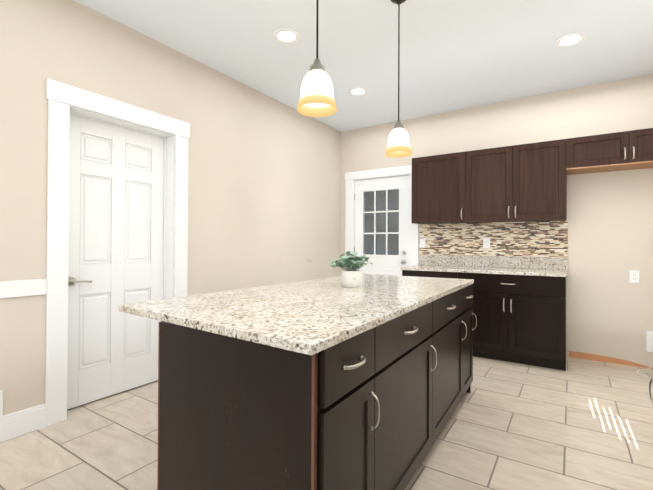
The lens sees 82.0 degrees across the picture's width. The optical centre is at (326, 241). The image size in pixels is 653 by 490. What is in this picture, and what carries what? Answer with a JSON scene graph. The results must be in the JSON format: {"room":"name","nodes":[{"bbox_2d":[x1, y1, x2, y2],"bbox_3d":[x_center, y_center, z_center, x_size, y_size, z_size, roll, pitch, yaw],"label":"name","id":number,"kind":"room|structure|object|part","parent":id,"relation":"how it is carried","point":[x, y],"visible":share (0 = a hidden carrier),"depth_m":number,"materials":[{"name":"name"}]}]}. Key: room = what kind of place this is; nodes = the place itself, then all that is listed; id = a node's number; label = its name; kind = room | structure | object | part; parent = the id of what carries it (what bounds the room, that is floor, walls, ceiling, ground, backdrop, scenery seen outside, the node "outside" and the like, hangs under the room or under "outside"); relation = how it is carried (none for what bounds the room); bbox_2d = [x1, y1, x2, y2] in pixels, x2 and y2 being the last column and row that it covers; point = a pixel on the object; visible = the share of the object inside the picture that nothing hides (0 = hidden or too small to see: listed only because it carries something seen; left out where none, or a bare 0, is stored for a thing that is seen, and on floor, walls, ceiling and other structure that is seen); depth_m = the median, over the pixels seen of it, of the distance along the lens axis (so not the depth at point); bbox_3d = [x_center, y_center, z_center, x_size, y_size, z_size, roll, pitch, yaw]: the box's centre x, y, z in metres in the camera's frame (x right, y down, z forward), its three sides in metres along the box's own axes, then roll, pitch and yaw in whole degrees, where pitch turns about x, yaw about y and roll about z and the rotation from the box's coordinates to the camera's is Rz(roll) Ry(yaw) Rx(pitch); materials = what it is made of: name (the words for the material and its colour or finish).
{"room":"kitchen","nodes":[
{"label":"kitchen","id":0,"kind":"room"},
{"bbox_2d":[0,0,340,415],"bbox_3d":[-1.813,-0.224,2.429,0.160,2.759,7.137,0,0,33],"label":"wall","id":1,"kind":"structure","parent":0,"point":[264,189],"depth_m":3.23,"materials":[{"name":"paint"}]},
{"bbox_2d":[0,390,2,416],"bbox_3d":[-1.961,0.934,2.040,0.012,0.155,0.322,0,0,33],"label":"air vent","id":2,"kind":"object","parent":1,"relation":"in","point":[1,403],"visible":1,"depth_m":2.17,"materials":[{"name":"white"}]},
{"bbox_2d":[0,403,45,442],"bbox_3d":[-2.724,1.068,0.867,0.016,0.145,3.541,0,0,33],"label":"baseboard","id":3,"kind":"structure","parent":1,"relation":"attached to","point":[21,422],"depth_m":2.25,"materials":[{"name":"white wood"}]},
{"bbox_2d":[0,279,46,298],"bbox_3d":[-2.722,0.266,0.872,0.014,0.097,3.540,0,0,33],"label":"chair rail","id":4,"kind":"object","parent":1,"relation":"attached to","point":[17,288],"visible":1,"depth_m":2.25,"materials":[{"name":"white wood"}]},
{"bbox_2d":[67,114,163,408],"bbox_3d":[-1.598,0.133,2.865,0.035,2.031,0.769,0,0,33],"label":"door leaf","id":5,"kind":"structure","parent":1,"relation":"in","point":[116,207],"depth_m":2.82,"materials":[{"name":"white wood"}]},
{"bbox_2d":[68,277,91,285],"bbox_3d":[-1.714,0.274,2.604,0.056,0.064,0.148,0,0,33],"label":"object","id":6,"kind":"structure","parent":5,"relation":"attached to","point":[72,281],"depth_m":2.58,"materials":[{"name":"silver metal"}]},
{"bbox_2d":[45,78,189,426],"bbox_3d":[-1.538,0.070,2.828,0.186,2.178,1.044,0,0,33],"label":"door frame","id":7,"kind":"structure","parent":1,"relation":"attached to","point":[62,98],"depth_m":2.44,"materials":[{"name":"white wood"}]},
{"bbox_2d":[0,356,652,489],"bbox_3d":[-0.211,1.205,1.371,4.000,0.100,7.457,0,0,33],"label":"floor","id":8,"kind":"structure","parent":0,"point":[581,424],"depth_m":2.21,"materials":[{"name":"tile"}]},
{"bbox_2d":[157,282,476,489],"bbox_3d":[0.266,0.737,2.158,0.758,0.850,2.206,0,0,32],"label":"kitchen island","id":9,"kind":"object","parent":8,"relation":"on","point":[331,383],"depth_m":1.29,"materials":[{"name":"black wood"}]},
{"bbox_2d":[119,274,473,357],"bbox_3d":[0.095,0.296,2.232,1.073,0.030,2.246,0,0,32],"label":"island countertop","id":10,"kind":"structure","parent":9,"relation":"on","point":[300,317],"depth_m":1.54,"materials":[{"name":"beige stone"}]},
{"bbox_2d":[328,251,372,286],"bbox_3d":[0.143,0.170,2.401,0.273,0.226,0.282,0,0,33],"label":"plant","id":11,"kind":"object","parent":10,"relation":"on","point":[351,277],"visible":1,"depth_m":2.35,"materials":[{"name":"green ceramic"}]},
{"bbox_3d":[0.156,0.232,2.382,0.122,0.101,0.122,0,0,33],"label":"pot","id":12,"kind":"part","parent":11,"relation":"part of","materials":[{"name":"white ceramic"}]},
{"bbox_3d":[0.243,0.737,2.171,0.707,0.851,2.206,0,0,32],"label":"panel","id":13,"kind":"part","parent":9,"relation":"part of","materials":[{"name":"brown wood"}]},
{"bbox_2d":[402,270,457,278],"bbox_3d":[1.265,0.748,4.300,0.607,0.864,0.620,0,0,33],"label":"base cabinet","id":14,"kind":"object","parent":8,"relation":"on","point":[436,274],"depth_m":4.03,"materials":[{"name":"black wood"}]},
{"bbox_2d":[458,272,565,370],"bbox_3d":[1.914,0.748,3.877,0.941,0.864,0.620,0,0,33],"label":"base cabinet","id":15,"kind":"object","parent":8,"relation":"on","point":[521,319],"depth_m":3.57,"materials":[{"name":"black wood"}]},
{"bbox_2d":[400,255,567,276],"bbox_3d":[1.655,0.236,4.036,1.571,0.158,0.645,0,0,33],"label":"countertop","id":16,"kind":"structure","parent":15,"relation":"on","point":[537,266],"depth_m":4.08,"materials":[{"name":"stone"}]},
{"bbox_2d":[649,377,652,402],"bbox_3d":[0.828,0.711,0.193,0.648,0.881,2.890,0,0,33],"label":"countertop","id":17,"kind":"structure","parent":8,"relation":"on","point":[650,389],"depth_m":1.52,"materials":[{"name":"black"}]},
{"bbox_2d":[74,0,652,131],"bbox_3d":[-0.198,-1.653,1.390,4.000,0.100,7.457,0,0,33],"label":"ceiling","id":18,"kind":"structure","parent":0,"point":[455,55],"depth_m":3.04,"materials":[{"name":"white paint"}]},
{"bbox_2d":[273,28,299,43],"bbox_3d":[-0.310,-1.589,2.905,0.208,0.010,0.208,0,0,33],"label":"recessed light","id":19,"kind":"object","parent":18,"relation":"in","point":[285,35],"visible":1,"depth_m":2.90,"materials":[{"name":"white plastic"}]},
{"bbox_2d":[297,0,336,116],"bbox_3d":[-0.039,-1.083,1.617,0.172,1.036,0.172,0,0,33],"label":"pendant light","id":20,"kind":"object","parent":18,"relation":"hanging from","point":[316,97],"visible":1,"depth_m":1.57,"materials":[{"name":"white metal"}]},
{"bbox_3d":[-0.038,-1.163,1.617,0.124,0.874,0.124,0,0,33],"label":"stem","id":21,"kind":"part","parent":20,"relation":"part of","materials":[{"name":"brown metal"}]},
{"bbox_3d":[-0.041,-0.648,1.614,0.172,0.166,0.172,0,0,33],"label":"lamp shade","id":22,"kind":"part","parent":20,"relation":"part of","materials":[{"name":"white glass"}]},
{"bbox_2d":[348,87,367,95],"bbox_3d":[0.332,-1.579,3.956,0.208,0.010,0.208,0,0,33],"label":"recessed light","id":23,"kind":"object","parent":18,"relation":"in","point":[357,91],"visible":1,"depth_m":3.95,"materials":[{"name":"white plastic"}]},
{"bbox_2d":[385,0,411,157],"bbox_3d":[0.467,-1.079,2.429,0.172,1.029,0.172,0,0,33],"label":"pendant light","id":24,"kind":"object","parent":18,"relation":"hanging from","point":[398,144],"visible":1,"depth_m":2.40,"materials":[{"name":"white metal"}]},
{"bbox_3d":[0.468,-1.159,2.430,0.124,0.867,0.124,0,0,33],"label":"stem","id":25,"kind":"part","parent":24,"relation":"part of","materials":[{"name":"brown metal"}]},
{"bbox_3d":[0.465,-0.647,2.426,0.172,0.166,0.172,0,0,33],"label":"lamp shade","id":26,"kind":"part","parent":24,"relation":"part of","materials":[{"name":"white glass"}]},
{"bbox_2d":[555,33,586,47],"bbox_3d":[1.914,-1.579,2.949,0.208,0.010,0.208,0,0,33],"label":"recessed light","id":27,"kind":"object","parent":18,"relation":"in","point":[570,40],"visible":1,"depth_m":2.94,"materials":[{"name":"white plastic"}]},
{"bbox_2d":[341,74,652,366],"bbox_3d":[1.788,-0.196,4.437,4.000,2.759,0.160,0,0,33],"label":"wall","id":28,"kind":"structure","parent":0,"point":[609,309],"depth_m":3.78,"materials":[{"name":"paint"}]},
{"bbox_2d":[355,175,408,275],"bbox_3d":[0.722,0.157,5.034,0.795,2.031,0.110,0,0,33],"label":"door","id":29,"kind":"structure","parent":28,"relation":"in","point":[386,264],"depth_m":5.03,"materials":[{"name":"white wood"}]},
{"bbox_3d":[0.986,0.198,4.837,0.060,0.179,0.070,0,0,33],"label":"knob","id":30,"kind":"part","parent":29,"relation":"part of","materials":[{"name":"silver metal"}]},
{"bbox_2d":[345,165,418,269],"bbox_3d":[0.756,0.103,5.092,1.080,2.160,0.185,0,0,33],"label":"door frame","id":31,"kind":"structure","parent":28,"relation":"attached to","point":[350,177],"depth_m":5.10,"materials":[{"name":"white wood"}]},
{"bbox_2d":[412,151,467,223],"bbox_3d":[1.353,-0.605,4.426,0.611,0.768,0.335,0,0,33],"label":"upper cabinet","id":32,"kind":"object","parent":28,"relation":"attached to","point":[439,182],"depth_m":4.27,"materials":[{"name":"brown wood"}]},
{"bbox_2d":[419,221,567,256],"bbox_3d":[1.830,-0.030,4.304,1.571,0.380,0.010,0,0,33],"label":"tile backsplash","id":33,"kind":"structure","parent":28,"relation":"attached to","point":[537,239],"depth_m":4.23,"materials":[{"name":"multicoloured tile"}]},
{"bbox_2d":[420,239,424,247],"bbox_3d":[1.202,0.017,4.702,0.072,0.115,0.008,0,0,33],"label":"light switch","id":34,"kind":"object","parent":33,"relation":"attached to","point":[422,243],"visible":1,"depth_m":4.70,"materials":[{"name":"white plastic"}]},
{"bbox_2d":[483,238,489,247],"bbox_3d":[1.829,0.015,4.293,0.072,0.115,0.009,0,0,33],"label":"outlet","id":35,"kind":"object","parent":33,"relation":"attached to","point":[486,242],"visible":1,"depth_m":4.29,"materials":[{"name":"white plastic"}]},
{"bbox_2d":[468,139,567,222],"bbox_3d":[2.001,-0.605,4.003,0.936,0.768,0.335,0,0,33],"label":"upper cabinet","id":36,"kind":"object","parent":28,"relation":"attached to","point":[522,183],"depth_m":3.83,"materials":[{"name":"brown wood"}]},
{"bbox_2d":[568,128,652,174],"bbox_3d":[2.790,-0.847,3.491,0.945,0.284,0.335,0,0,33],"label":"upper cabinet","id":37,"kind":"object","parent":28,"relation":"attached to","point":[626,150],"depth_m":3.44,"materials":[{"name":"brown wood"}]},
{"bbox_2d":[569,351,652,368],"bbox_3d":[2.826,1.150,3.649,0.800,0.066,0.001,0,0,33],"label":"baseboard","id":38,"kind":"structure","parent":28,"relation":"attached to","point":[583,355],"depth_m":3.72,"materials":[{"name":"brown wood"}]},
{"bbox_2d":[630,271,638,282],"bbox_3d":[2.935,0.332,3.581,0.072,0.115,0.009,0,0,33],"label":"outlet","id":39,"kind":"object","parent":28,"relation":"attached to","point":[634,276],"visible":1,"depth_m":3.58,"materials":[{"name":"white plastic"}]},
{"bbox_2d":[646,331,652,352],"bbox_3d":[3.040,0.934,3.508,0.085,0.200,0.008,0,0,33],"label":"electrical outlet","id":40,"kind":"object","parent":28,"relation":"attached to","point":[649,341],"visible":1,"depth_m":3.52,"materials":[{"name":"white plastic"}]},
{"label":"outside","id":41,"kind":"structure","parent":0,"visible":0},
{"bbox_2d":[365,189,398,254],"bbox_3d":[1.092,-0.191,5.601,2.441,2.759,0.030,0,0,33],"label":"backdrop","id":42,"kind":"structure","parent":41,"point":[378,220],"depth_m":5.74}
]}

